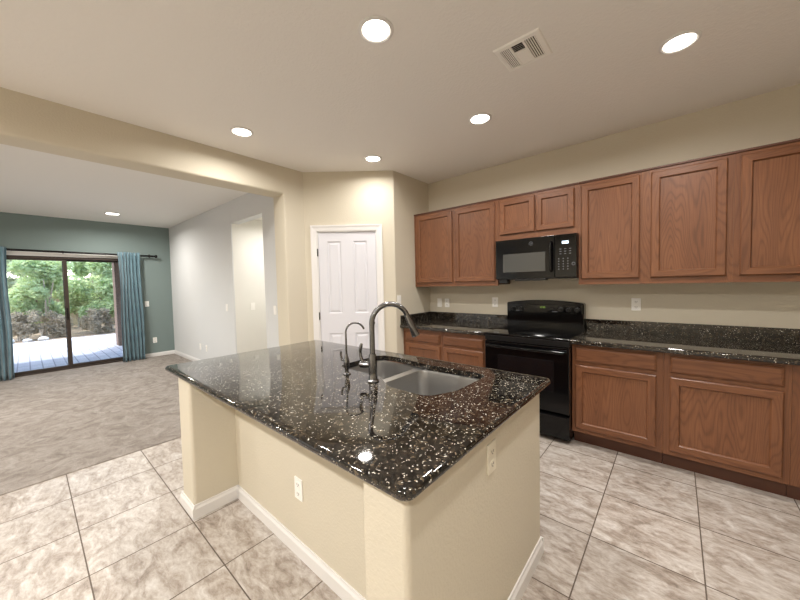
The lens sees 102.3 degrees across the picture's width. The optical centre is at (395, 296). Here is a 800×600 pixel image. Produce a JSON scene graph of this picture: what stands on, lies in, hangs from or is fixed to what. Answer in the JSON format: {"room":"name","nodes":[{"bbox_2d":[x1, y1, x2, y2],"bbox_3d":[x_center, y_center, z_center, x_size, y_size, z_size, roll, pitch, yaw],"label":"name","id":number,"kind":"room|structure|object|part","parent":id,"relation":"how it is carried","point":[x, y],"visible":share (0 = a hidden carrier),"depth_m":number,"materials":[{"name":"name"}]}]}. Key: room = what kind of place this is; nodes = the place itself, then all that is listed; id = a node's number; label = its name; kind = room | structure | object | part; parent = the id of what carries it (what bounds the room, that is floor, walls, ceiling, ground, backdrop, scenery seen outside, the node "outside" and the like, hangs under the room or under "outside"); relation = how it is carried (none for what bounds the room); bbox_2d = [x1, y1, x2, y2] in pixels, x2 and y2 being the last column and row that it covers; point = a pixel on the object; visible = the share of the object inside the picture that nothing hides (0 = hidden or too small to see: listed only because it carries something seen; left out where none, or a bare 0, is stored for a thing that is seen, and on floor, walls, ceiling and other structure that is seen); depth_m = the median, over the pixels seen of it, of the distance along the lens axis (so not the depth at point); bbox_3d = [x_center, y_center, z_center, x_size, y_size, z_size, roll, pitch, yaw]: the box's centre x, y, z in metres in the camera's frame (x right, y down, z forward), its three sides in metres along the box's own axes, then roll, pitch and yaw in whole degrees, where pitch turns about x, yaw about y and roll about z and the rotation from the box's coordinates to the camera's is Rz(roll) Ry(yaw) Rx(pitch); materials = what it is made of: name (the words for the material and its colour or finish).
{"room":"kitchen","nodes":[
{"label":"kitchen","id":0,"kind":"room"},
{"bbox_2d":[0,212,174,353],"bbox_3d":[-6.612,-0.008,5.086,0.160,2.740,5.600,1,3,41],"label":"wall","id":1,"kind":"structure","parent":0,"point":[17,231],"depth_m":6.36,"materials":[{"name":"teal paint"}]},
{"bbox_2d":[6,251,122,376],"bbox_3d":[-5.943,0.265,5.828,0.142,2.107,1.910,1,3,41],"label":"door","id":2,"kind":"structure","parent":1,"relation":"in","point":[10,255],"depth_m":5.80,"materials":[{"name":"brown metal"}]},
{"bbox_3d":[-6.213,0.327,5.497,0.036,1.961,0.919,1,3,41],"label":"sliding panel","id":3,"kind":"part","parent":2,"relation":"part of","materials":[{"name":"clear glass"}]},
{"bbox_3d":[-5.917,-0.749,5.744,0.012,0.075,1.910,1,3,41],"label":"head trim","id":4,"kind":"part","parent":2,"relation":"part of","materials":[{"name":"wood"}]},
{"bbox_3d":[-5.688,0.287,6.177,0.036,1.961,0.919,1,3,41],"label":"fixed panel","id":5,"kind":"part","parent":2,"relation":"part of","materials":[{"name":"clear glass"}]},
{"bbox_2d":[6,248,157,257],"bbox_3d":[-5.914,-0.786,5.666,0.119,0.092,2.828,1,3,41],"label":"curtain rod","id":6,"kind":"object","parent":1,"relation":"attached to","point":[7,249],"visible":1,"depth_m":5.71,"materials":[{"name":"black metal"}]},
{"bbox_2d":[0,246,14,380],"bbox_3d":[-6.353,0.274,5.021,0.125,2.126,0.456,1,3,41],"label":"curtain","id":7,"kind":"object","parent":6,"relation":"hanging from","point":[6,339],"visible":1,"depth_m":5.14,"materials":[{"name":"teal fabric"}]},
{"bbox_2d":[117,252,144,361],"bbox_3d":[-5.198,0.194,6.347,0.137,2.126,0.383,1,3,41],"label":"curtain","id":8,"kind":"object","parent":6,"relation":"hanging from","point":[132,312],"visible":1,"depth_m":6.35,"materials":[{"name":"teal fabric"}]},
{"bbox_2d":[145,350,174,357],"bbox_3d":[-5.030,1.216,6.793,0.013,0.085,0.636,1,3,41],"label":"baseboard","id":9,"kind":"structure","parent":1,"relation":"attached to","point":[170,351],"depth_m":6.82,"materials":[{"name":"white paint"}]},
{"bbox_2d":[0,354,190,495],"bbox_3d":[-4.253,1.402,4.181,4.782,0.128,7.200,1,3,41],"label":"floor","id":10,"kind":"structure","parent":0,"point":[55,424],"depth_m":3.60,"materials":[{"name":"beige carpet"}]},
{"bbox_2d":[0,87,284,197],"bbox_3d":[-2.977,-1.210,1.842,0.245,0.323,4.982,1,3,41],"label":"wall header","id":11,"kind":"structure","parent":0,"point":[26,121],"depth_m":2.59,"materials":[{"name":"beige paint"}]},
{"bbox_2d":[169,193,278,359],"bbox_3d":[-3.089,-0.106,5.527,4.778,2.740,0.120,1,3,41],"label":"wall","id":12,"kind":"structure","parent":0,"point":[201,246],"depth_m":5.43,"materials":[{"name":"white paint"}]},
{"bbox_2d":[174,350,199,360],"bbox_3d":[-3.073,1.223,5.504,4.658,0.085,0.013,1,3,41],"label":"baseboard","id":13,"kind":"structure","parent":12,"relation":"attached to","point":[189,357],"depth_m":6.52,"materials":[{"name":"white paint"}]},
{"bbox_2d":[232,217,376,352],"bbox_3d":[-1.433,-0.041,5.227,1.500,2.560,1.795,1,3,41],"label":"wall","id":14,"kind":"structure","parent":0,"point":[247,237],"depth_m":5.15,"materials":[{"name":"white paint"}]},
{"bbox_2d":[273,167,430,353],"bbox_3d":[-0.451,-0.127,4.066,1.982,2.780,0.542,-2,2,-11],"label":"wall","id":15,"kind":"structure","parent":0,"point":[391,199],"depth_m":3.83,"materials":[{"name":"beige paint"}]},
{"bbox_2d":[310,224,384,350],"bbox_3d":[-0.567,0.207,3.911,0.852,2.131,0.167,-1,2,-1],"label":"door","id":16,"kind":"structure","parent":15,"relation":"in","point":[347,287],"depth_m":3.88,"materials":[{"name":"white paint"}]},
{"bbox_2d":[397,295,400,303],"bbox_3d":[0.043,0.040,3.924,0.008,0.114,0.070,1,3,41],"label":"light switch","id":17,"kind":"object","parent":15,"relation":"attached to","point":[398,296],"visible":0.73,"depth_m":3.92,"materials":[{"name":"white plastic"}]},
{"bbox_2d":[0,0,799,227],"bbox_3d":[-2.111,-1.419,2.049,10.900,0.160,7.050,1,3,41],"label":"ceiling","id":18,"kind":"structure","parent":0,"point":[314,95],"depth_m":2.11,"materials":[{"name":"white paint"}]},
{"bbox_2d":[104,212,120,214],"bbox_3d":[-4.823,-1.411,5.483,0.216,0.010,0.216,1,3,41],"label":"recessed light","id":19,"kind":"object","parent":18,"relation":"in","point":[108,213],"visible":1,"depth_m":5.45,"materials":[{"name":"white paint"}]},
{"bbox_2d":[230,126,253,136],"bbox_3d":[-1.330,-1.422,2.782,0.186,0.010,0.186,1,3,41],"label":"recessed light","id":20,"kind":"object","parent":18,"relation":"in","point":[239,131],"visible":1,"depth_m":2.77,"materials":[{"name":"white paint"}]},
{"bbox_2d":[364,155,381,161],"bbox_3d":[-0.243,-1.473,3.442,0.186,0.010,0.186,1,3,41],"label":"recessed light","id":21,"kind":"object","parent":18,"relation":"in","point":[370,158],"visible":1,"depth_m":3.42,"materials":[{"name":"white paint"}]},
{"bbox_2d":[358,15,393,43],"bbox_3d":[-0.104,-1.406,1.703,0.186,0.010,0.186,1,3,41],"label":"recessed light","id":22,"kind":"object","parent":18,"relation":"in","point":[375,29],"visible":1,"depth_m":1.69,"materials":[{"name":"white paint"}]},
{"bbox_2d":[468,113,491,124],"bbox_3d":[0.693,-1.462,2.651,0.186,0.010,0.186,1,3,41],"label":"recessed light","id":23,"kind":"object","parent":18,"relation":"in","point":[479,118],"visible":1,"depth_m":2.64,"materials":[{"name":"white paint"}]},
{"bbox_2d":[493,27,552,71],"bbox_3d":[0.746,-1.433,1.890,0.256,0.010,0.256,1,3,41],"label":"ceiling vent","id":24,"kind":"object","parent":18,"relation":"in","point":[532,46],"visible":1,"depth_m":1.87,"materials":[{"name":"white plastic"}]},
{"bbox_2d":[658,29,701,53],"bbox_3d":[1.621,-1.451,1.841,0.186,0.010,0.186,1,3,41],"label":"recessed light","id":25,"kind":"object","parent":18,"relation":"in","point":[683,40],"visible":1,"depth_m":1.83,"materials":[{"name":"white paint"}]},
{"bbox_2d":[0,433,799,599],"bbox_3d":[-0.018,1.447,0.799,6.048,0.120,6.450,1,3,41],"label":"floor","id":26,"kind":"structure","parent":0,"point":[614,525],"depth_m":1.78,"materials":[{"name":"tile"}]},
{"bbox_2d":[178,360,543,599],"bbox_3d":[-0.332,0.909,1.884,1.941,0.880,1.104,1,3,41],"label":"kitchen island","id":27,"kind":"object","parent":26,"relation":"on","point":[471,534],"visible":0.6,"depth_m":1.43,"materials":[{"name":"beige paint"}]},
{"bbox_2d":[294,476,302,501],"bbox_3d":[-0.505,0.996,1.670,0.070,0.114,0.008,1,3,41],"label":"wall outlet","id":28,"kind":"object","parent":27,"relation":"attached to","point":[298,483],"visible":1,"depth_m":1.66,"materials":[{"name":"white plastic"}]},
{"bbox_2d":[165,340,550,501],"bbox_3d":[-0.356,0.452,1.889,2.053,0.033,1.193,1,3,41],"label":"island countertop","id":29,"kind":"structure","parent":27,"relation":"on","point":[398,442],"depth_m":1.34,"materials":[{"name":"stone"}]},
{"bbox_2d":[340,322,364,374],"bbox_3d":[-0.244,0.289,1.817,0.143,0.293,0.044,-2,2,-8],"label":"tap","id":30,"kind":"object","parent":29,"relation":"on","point":[346,359],"visible":1,"depth_m":1.81,"materials":[{"name":"silver metal"}]},
{"bbox_3d":[-0.230,0.238,1.822,0.112,0.193,0.010,-2,2,-14],"label":"spout","id":31,"kind":"part","parent":30,"relation":"part of","materials":[{"name":"silver metal"}]},
{"bbox_2d":[359,302,419,382],"bbox_3d":[-0.031,0.230,1.684,0.328,0.411,0.078,-2,2,-8],"label":"kitchen faucet","id":32,"kind":"object","parent":29,"relation":"on","point":[372,364],"visible":1,"depth_m":1.66,"materials":[{"name":"silver metal"}]},
{"bbox_3d":[-0.162,0.307,1.681,0.066,0.130,0.036,0,2,20],"label":"handle","id":33,"kind":"part","parent":32,"relation":"part of","materials":[{"name":"silver metal"}]},
{"bbox_3d":[-0.031,0.165,1.683,0.215,0.281,0.027,-2,2,-14],"label":"spout","id":34,"kind":"part","parent":32,"relation":"part of","materials":[{"name":"silver metal"}]},
{"bbox_2d":[349,360,478,394],"bbox_3d":[0.045,0.567,1.845,0.889,0.209,0.559,1,3,41],"label":"sink","id":35,"kind":"object","parent":29,"relation":"in","point":[404,377],"visible":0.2,"depth_m":1.95,"materials":[{"name":"grey metal"}]},
{"bbox_3d":[-0.098,0.545,2.039,0.332,0.174,0.373,1,3,41],"label":"bowl","id":36,"kind":"part","parent":35,"relation":"part of","materials":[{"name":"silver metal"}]},
{"bbox_3d":[0.181,0.569,1.712,0.419,0.209,0.446,1,3,41],"label":"bowl","id":37,"kind":"part","parent":35,"relation":"part of","materials":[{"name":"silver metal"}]},
{"bbox_3d":[-0.323,1.307,1.900,1.941,0.085,1.104,1,3,41],"label":"baseboard","id":38,"kind":"part","parent":27,"relation":"part of","materials":[{"name":"white paint"}]},
{"bbox_2d":[487,439,495,475],"bbox_3d":[0.361,0.604,1.211,0.008,0.114,0.070,1,3,41],"label":"wall outlet","id":39,"kind":"object","parent":27,"relation":"attached to","point":[491,447],"visible":1,"depth_m":1.20,"materials":[{"name":"beige plastic"}]},
{"bbox_2d":[490,446,494,455],"bbox_3d":[0.362,0.580,1.208,0.003,0.028,0.034,1,3,41],"label":"receptacle","id":40,"kind":"object","parent":39,"relation":"attached to","point":[492,448],"depth_m":1.21,"materials":[{"name":"beige plastic"}]},
{"bbox_2d":[490,459,494,468],"bbox_3d":[0.363,0.628,1.210,0.003,0.028,0.034,1,3,41],"label":"receptacle","id":41,"kind":"object","parent":39,"relation":"attached to","point":[492,461],"depth_m":1.21,"materials":[{"name":"beige plastic"}]},
{"bbox_2d":[404,328,486,366],"bbox_3d":[0.710,0.809,3.863,1.104,0.874,0.613,1,3,41],"label":"base cabinet","id":42,"kind":"object","parent":26,"relation":"on","point":[468,349],"visible":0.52,"depth_m":3.57,"materials":[{"name":"brown wood"}]},
{"bbox_3d":[0.310,0.483,3.797,0.496,0.104,0.020,1,3,41],"label":"drawer","id":43,"kind":"part","parent":42,"relation":"part of","materials":[{"name":"brown wood"}]},
{"bbox_3d":[0.322,0.833,3.816,0.394,0.445,0.002,1,3,41],"label":"panel","id":44,"kind":"part","parent":42,"relation":"part of","materials":[{"name":"brown wood"}]},
{"bbox_3d":[0.318,0.833,3.812,0.496,0.547,0.020,1,3,41],"label":"door","id":45,"kind":"part","parent":42,"relation":"part of","materials":[{"name":"brown wood"}]},
{"bbox_2d":[400,311,507,335],"bbox_3d":[0.685,0.296,3.825,1.111,0.152,0.656,1,3,41],"label":"countertop","id":46,"kind":"structure","parent":42,"relation":"on","point":[452,322],"depth_m":3.90,"materials":[{"name":"stone"}]},
{"bbox_3d":[0.714,0.488,3.446,0.481,0.104,0.020,1,3,41],"label":"drawer","id":47,"kind":"part","parent":42,"relation":"part of","materials":[{"name":"brown wood"}]},
{"bbox_3d":[0.722,0.838,3.460,0.481,0.547,0.020,1,3,41],"label":"door","id":48,"kind":"part","parent":42,"relation":"part of","materials":[{"name":"brown wood"}]},
{"bbox_3d":[0.726,0.838,3.465,0.379,0.445,0.002,1,3,41],"label":"panel","id":49,"kind":"part","parent":42,"relation":"part of","materials":[{"name":"brown wood"}]},
{"bbox_2d":[484,300,585,440],"bbox_3d":[1.376,0.652,3.194,0.760,1.211,0.719,1,3,41],"label":"electric range","id":50,"kind":"object","parent":26,"relation":"on","point":[535,341],"visible":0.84,"depth_m":2.98,"materials":[{"name":"black metal"}]},
{"bbox_3d":[1.155,0.473,2.937,0.690,0.028,0.058,1,3,41],"label":"handle","id":51,"kind":"part","parent":50,"relation":"part of","materials":[{"name":"black metal"}]},
{"bbox_3d":[1.191,0.721,2.982,0.758,0.576,0.038,1,3,41],"label":"oven door","id":52,"kind":"part","parent":50,"relation":"part of","materials":[{"name":"black glass"}]},
{"bbox_2d":[484,326,583,341],"bbox_3d":[1.387,0.350,3.202,0.760,0.022,0.667,1,3,41],"label":"cooktop","id":53,"kind":"object","parent":50,"relation":"in","point":[526,333],"depth_m":3.09,"materials":[{"name":"black glass"}]},
{"bbox_3d":[1.535,0.126,3.369,0.738,0.090,0.014,1,3,41],"label":"control panel","id":54,"kind":"part","parent":50,"relation":"part of","materials":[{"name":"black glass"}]},
{"bbox_3d":[1.196,1.125,2.993,0.758,0.200,0.052,1,3,41],"label":"storage drawer","id":55,"kind":"part","parent":50,"relation":"part of","materials":[{"name":"black metal"}]},
{"bbox_2d":[572,344,663,462],"bbox_3d":[1.937,0.824,2.797,0.602,0.874,0.613,1,3,41],"label":"base cabinet","id":56,"kind":"object","parent":26,"relation":"on","point":[617,394],"visible":0.89,"depth_m":2.56,"materials":[{"name":"brown wood"}]},
{"bbox_3d":[1.742,0.852,2.582,0.436,0.443,0.002,1,3,41],"label":"panel","id":57,"kind":"part","parent":56,"relation":"part of","materials":[{"name":"brown wood"}]},
{"bbox_3d":[1.738,0.852,2.578,0.538,0.545,0.020,1,3,41],"label":"door","id":58,"kind":"part","parent":56,"relation":"part of","materials":[{"name":"brown wood"}]},
{"bbox_3d":[1.730,0.487,2.563,0.538,0.124,0.020,1,3,41],"label":"drawer","id":59,"kind":"part","parent":56,"relation":"part of","materials":[{"name":"brown wood"}]},
{"bbox_2d":[663,353,792,496],"bbox_3d":[2.394,0.830,2.400,0.607,0.874,0.613,1,3,41],"label":"base cabinet","id":60,"kind":"object","parent":26,"relation":"on","point":[729,420],"visible":0.94,"depth_m":2.16,"materials":[{"name":"brown wood"}]},
{"bbox_2d":[570,319,799,365],"bbox_3d":[2.406,0.318,2.330,1.918,0.152,0.656,1,3,41],"label":"countertop","id":61,"kind":"structure","parent":60,"relation":"on","point":[747,343],"depth_m":2.49,"materials":[{"name":"stone"}]},
{"bbox_3d":[2.206,0.858,2.179,0.437,0.443,0.002,1,3,41],"label":"panel","id":62,"kind":"part","parent":60,"relation":"part of","materials":[{"name":"brown wood"}]},
{"bbox_3d":[2.202,0.858,2.175,0.539,0.545,0.020,1,3,41],"label":"door","id":63,"kind":"part","parent":60,"relation":"part of","materials":[{"name":"brown wood"}]},
{"bbox_3d":[2.193,0.493,2.160,0.539,0.124,0.020,1,3,41],"label":"drawer","id":64,"kind":"part","parent":60,"relation":"part of","materials":[{"name":"brown wood"}]},
{"bbox_2d":[786,365,799,499],"bbox_3d":[2.890,0.836,1.969,0.704,0.874,0.613,1,3,41],"label":"base cabinet","id":65,"kind":"object","parent":26,"relation":"on","point":[792,490],"visible":0.47,"depth_m":1.97,"materials":[{"name":"brown wood"}]},
{"bbox_3d":[2.707,0.792,1.758,0.704,0.760,0.019,1,3,41],"label":"frame","id":66,"kind":"part","parent":65,"relation":"part of","materials":[{"name":"brown wood"}]},
{"bbox_2d":[428,84,799,328],"bbox_3d":[2.363,-0.142,2.870,5.200,2.780,0.140,1,3,41],"label":"wall","id":67,"kind":"structure","parent":0,"point":[774,116],"depth_m":2.85,"materials":[{"name":"beige paint"}]},
{"bbox_2d":[437,298,441,306],"bbox_3d":[0.589,0.079,4.328,0.070,0.114,0.008,1,3,41],"label":"light switch","id":68,"kind":"object","parent":67,"relation":"attached to","point":[439,300],"visible":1,"depth_m":4.33,"materials":[{"name":"white plastic"}]},
{"bbox_2d":[445,299,449,306],"bbox_3d":[0.677,0.080,4.251,0.070,0.114,0.008,1,3,41],"label":"wall outlet","id":69,"kind":"object","parent":67,"relation":"attached to","point":[447,304],"visible":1,"depth_m":4.25,"materials":[{"name":"white plastic"}]},
{"bbox_2d":[400,311,506,324],"bbox_3d":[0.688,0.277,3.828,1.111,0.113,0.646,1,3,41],"label":"backsplash","id":70,"kind":"structure","parent":67,"relation":"attached to","point":[424,316],"depth_m":4.07,"materials":[{"name":"stone"}]},
{"bbox_2d":[414,198,509,286],"bbox_3d":[0.767,-0.592,3.904,1.110,0.922,0.350,1,3,41],"label":"upper cabinet","id":71,"kind":"object","parent":67,"relation":"attached to","point":[455,246],"visible":0.98,"depth_m":3.72,"materials":[{"name":"brown wood"}]},
{"bbox_3d":[0.470,-0.591,3.951,0.414,0.731,0.002,1,3,41],"label":"panel","id":72,"kind":"part","parent":71,"relation":"part of","materials":[{"name":"brown wood"}]},
{"bbox_3d":[0.466,-0.591,3.946,0.516,0.833,0.020,1,3,41],"label":"door","id":73,"kind":"part","parent":71,"relation":"part of","materials":[{"name":"brown wood"}]},
{"bbox_3d":[0.656,-1.037,3.769,1.110,0.016,0.022,1,3,41],"label":"molding","id":74,"kind":"part","parent":71,"relation":"part of","materials":[{"name":"brown wood"}]},
{"bbox_3d":[0.872,-0.586,3.593,0.486,0.833,0.020,1,3,41],"label":"door","id":75,"kind":"part","parent":71,"relation":"part of","materials":[{"name":"brown wood"}]},
{"bbox_3d":[0.876,-0.586,3.598,0.384,0.731,0.002,1,3,41],"label":"panel","id":76,"kind":"part","parent":71,"relation":"part of","materials":[{"name":"brown wood"}]},
{"bbox_2d":[492,297,497,306],"bbox_3d":[1.177,0.065,3.816,0.070,0.114,0.008,1,3,41],"label":"wall outlet","id":77,"kind":"object","parent":67,"relation":"attached to","point":[494,299],"visible":1,"depth_m":3.81,"materials":[{"name":"white plastic"}]},
{"bbox_2d":[497,182,578,240],"bbox_3d":[1.468,-0.818,3.280,0.760,0.452,0.350,1,3,41],"label":"upper cabinet","id":78,"kind":"object","parent":67,"relation":"attached to","point":[553,210],"visible":0.9,"depth_m":3.12,"materials":[{"name":"brown wood"}]},
{"bbox_3d":[1.226,-0.821,3.271,0.355,0.354,0.020,1,3,41],"label":"door","id":79,"kind":"part","parent":78,"relation":"part of","materials":[{"name":"brown wood"}]},
{"bbox_3d":[1.230,-0.821,3.276,0.253,0.252,0.002,1,3,41],"label":"panel","id":80,"kind":"part","parent":78,"relation":"part of","materials":[{"name":"brown wood"}]},
{"bbox_2d":[496,233,578,283],"bbox_3d":[1.450,-0.364,3.263,0.756,0.444,0.436,1,3,41],"label":"microwave","id":81,"kind":"object","parent":78,"relation":"attached to","point":[553,256],"visible":0.99,"depth_m":3.10,"materials":[{"name":"black metal"}]},
{"bbox_3d":[1.271,-0.379,3.200,0.570,0.396,0.021,1,3,41],"label":"door","id":82,"kind":"part","parent":81,"relation":"part of","materials":[{"name":"black plastic"}]},
{"bbox_3d":[1.446,-0.375,3.006,0.020,0.289,0.045,1,3,41],"label":"handle","id":83,"kind":"part","parent":81,"relation":"part of","materials":[{"name":"black plastic"}]},
{"bbox_3d":[1.558,-0.376,2.951,0.183,0.396,0.021,1,3,41],"label":"control panel","id":84,"kind":"part","parent":81,"relation":"part of","materials":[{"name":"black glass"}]},
{"bbox_3d":[1.363,-1.028,3.155,0.760,0.016,0.022,1,3,41],"label":"molding","id":85,"kind":"part","parent":78,"relation":"part of","materials":[{"name":"brown"}]},
{"bbox_3d":[1.500,-0.818,3.041,0.232,0.252,0.002,1,3,41],"label":"panel","id":86,"kind":"part","parent":78,"relation":"part of","materials":[{"name":"brown wood"}]},
{"bbox_3d":[1.496,-0.817,3.037,0.334,0.354,0.020,1,3,41],"label":"door","id":87,"kind":"part","parent":78,"relation":"part of","materials":[{"name":"brown wood"}]},
{"bbox_2d":[631,298,640,310],"bbox_3d":[2.190,0.069,2.935,0.070,0.114,0.008,1,3,41],"label":"wall outlet","id":88,"kind":"object","parent":67,"relation":"attached to","point":[635,302],"visible":1,"depth_m":2.93,"materials":[{"name":"white plastic"}]},
{"bbox_2d":[578,151,734,284],"bbox_3d":[2.129,-0.575,2.720,0.974,0.922,0.350,1,3,41],"label":"upper cabinet","id":89,"kind":"object","parent":67,"relation":"attached to","point":[669,223],"visible":1,"depth_m":2.54,"materials":[{"name":"brown wood"}]},
{"bbox_3d":[1.833,-0.574,2.766,0.319,0.731,0.002,1,3,41],"label":"panel","id":90,"kind":"part","parent":89,"relation":"part of","materials":[{"name":"brown wood"}]},
{"bbox_3d":[1.830,-0.574,2.761,0.421,0.833,0.020,1,3,41],"label":"door","id":91,"kind":"part","parent":89,"relation":"part of","materials":[{"name":"brown wood"}]},
{"bbox_3d":[2.018,-1.020,2.586,0.974,0.016,0.022,1,3,41],"label":"molding","id":92,"kind":"part","parent":89,"relation":"part of","materials":[{"name":"brown"}]},
{"bbox_3d":[2.206,-0.570,2.442,0.325,0.731,0.002,1,3,41],"label":"panel","id":93,"kind":"part","parent":89,"relation":"part of","materials":[{"name":"brown wood"}]},
{"bbox_3d":[2.203,-0.569,2.438,0.427,0.833,0.020,1,3,41],"label":"door","id":94,"kind":"part","parent":89,"relation":"part of","materials":[{"name":"brown wood"}]},
{"bbox_2d":[586,319,799,344],"bbox_3d":[2.614,0.284,2.569,1.918,0.113,0.020,1,3,41],"label":"backsplash","id":95,"kind":"structure","parent":67,"relation":"attached to","point":[725,332],"depth_m":2.64,"materials":[{"name":"stone"}]},
{"bbox_2d":[732,138,799,281],"bbox_3d":[2.853,-0.566,2.090,0.945,0.922,0.350,1,3,41],"label":"upper cabinet","id":96,"kind":"object","parent":67,"relation":"attached to","point":[766,222],"visible":0.98,"depth_m":2.17,"materials":[{"name":"brown wood"}]},
{"bbox_3d":[2.742,-1.011,1.956,0.945,0.016,0.022,1,3,41],"label":"molding","id":97,"kind":"part","parent":96,"relation":"part of","materials":[{"name":"brown"}]},
{"bbox_3d":[2.576,-0.565,2.120,0.321,0.731,0.002,1,3,41],"label":"panel","id":98,"kind":"part","parent":96,"relation":"part of","materials":[{"name":"brown wood"}]},
{"label":"outside","id":99,"kind":"structure","parent":0,"visible":0},
{"bbox_2d":[13,334,122,372],"bbox_3d":[-8.535,1.434,7.509,5.893,0.150,18.000,1,3,41],"label":"patio","id":100,"kind":"structure","parent":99,"point":[28,356],"depth_m":7.80,"materials":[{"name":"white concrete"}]},
{"bbox_2d":[112,263,121,345],"bbox_3d":[-7.311,-0.001,8.647,0.340,2.570,0.360,1,3,41],"label":"patio column","id":101,"kind":"structure","parent":100,"relation":"on","point":[115,266],"depth_m":8.45,"materials":[{"name":"brown paint"}]},
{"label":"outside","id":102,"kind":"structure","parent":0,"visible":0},
{"bbox_2d":[13,322,115,343],"bbox_3d":[-13.664,1.400,11.967,7.700,0.190,32.000,1,3,41],"label":"yard","id":103,"kind":"structure","parent":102,"point":[76,331],"depth_m":10.93,"materials":[{"name":"beige gravel"}]},
{"bbox_2d":[6,260,23,313],"bbox_3d":[-14.509,-0.247,11.582,2.162,3.185,2.015,1,3,41],"label":"shrub","id":104,"kind":"object","parent":103,"relation":"on","point":[11,281],"visible":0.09,"depth_m":11.84,"materials":[{"name":"green plant"}]},
{"bbox_2d":[11,309,44,340],"bbox_3d":[-11.353,0.874,9.853,0.873,0.957,0.815,1,3,41],"label":"bush","id":105,"kind":"object","parent":103,"relation":"on","point":[22,328],"visible":0.94,"depth_m":9.76,"materials":[{"name":"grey plant"}]},
{"bbox_2d":[6,260,72,335],"bbox_3d":[-11.876,-0.092,10.758,1.623,2.824,1.717,-2,2,-8],"label":"tree","id":106,"kind":"object","parent":103,"relation":"on","point":[33,291],"visible":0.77,"depth_m":10.49,"materials":[{"name":"green plant"}]},
{"bbox_2d":[38,336,48,340],"bbox_3d":[-10.717,1.276,9.795,0.237,0.143,0.220,-3,3,-31],"label":"rock","id":107,"kind":"object","parent":103,"relation":"on","point":[43,338],"visible":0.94,"depth_m":9.73,"materials":[{"name":"stone"}]},
{"bbox_2d":[39,310,73,336],"bbox_3d":[-11.034,0.870,10.523,0.936,0.887,0.861,1,3,41],"label":"bush","id":108,"kind":"object","parent":103,"relation":"on","point":[57,326],"visible":0.83,"depth_m":10.39,"materials":[{"name":"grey plant"}]},
{"bbox_2d":[30,292,114,326],"bbox_3d":[-15.157,0.453,13.209,0.200,1.950,32.000,1,3,41],"label":"wall","id":109,"kind":"structure","parent":103,"relation":"on","point":[73,316],"depth_m":14.18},
{"bbox_2d":[51,262,96,326],"bbox_3d":[-13.053,-0.386,13.038,1.894,3.280,1.897,-3,3,-33],"label":"tree","id":110,"kind":"object","parent":103,"relation":"on","point":[79,296],"visible":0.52,"depth_m":12.89,"materials":[{"name":"green plant"}]},
{"bbox_2d":[76,262,114,329],"bbox_3d":[-10.784,-0.144,12.104,1.662,2.774,1.765,-2,2,-14],"label":"tree","id":111,"kind":"object","parent":103,"relation":"on","point":[102,271],"visible":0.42,"depth_m":11.63,"materials":[{"name":"green plant"}]},
{"bbox_2d":[80,307,111,333],"bbox_3d":[-10.304,0.817,11.073,0.704,0.917,0.857,-1,2,13],"label":"bush","id":112,"kind":"object","parent":103,"relation":"on","point":[96,316],"visible":1,"depth_m":10.94,"materials":[{"name":"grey plant"}]}
]}

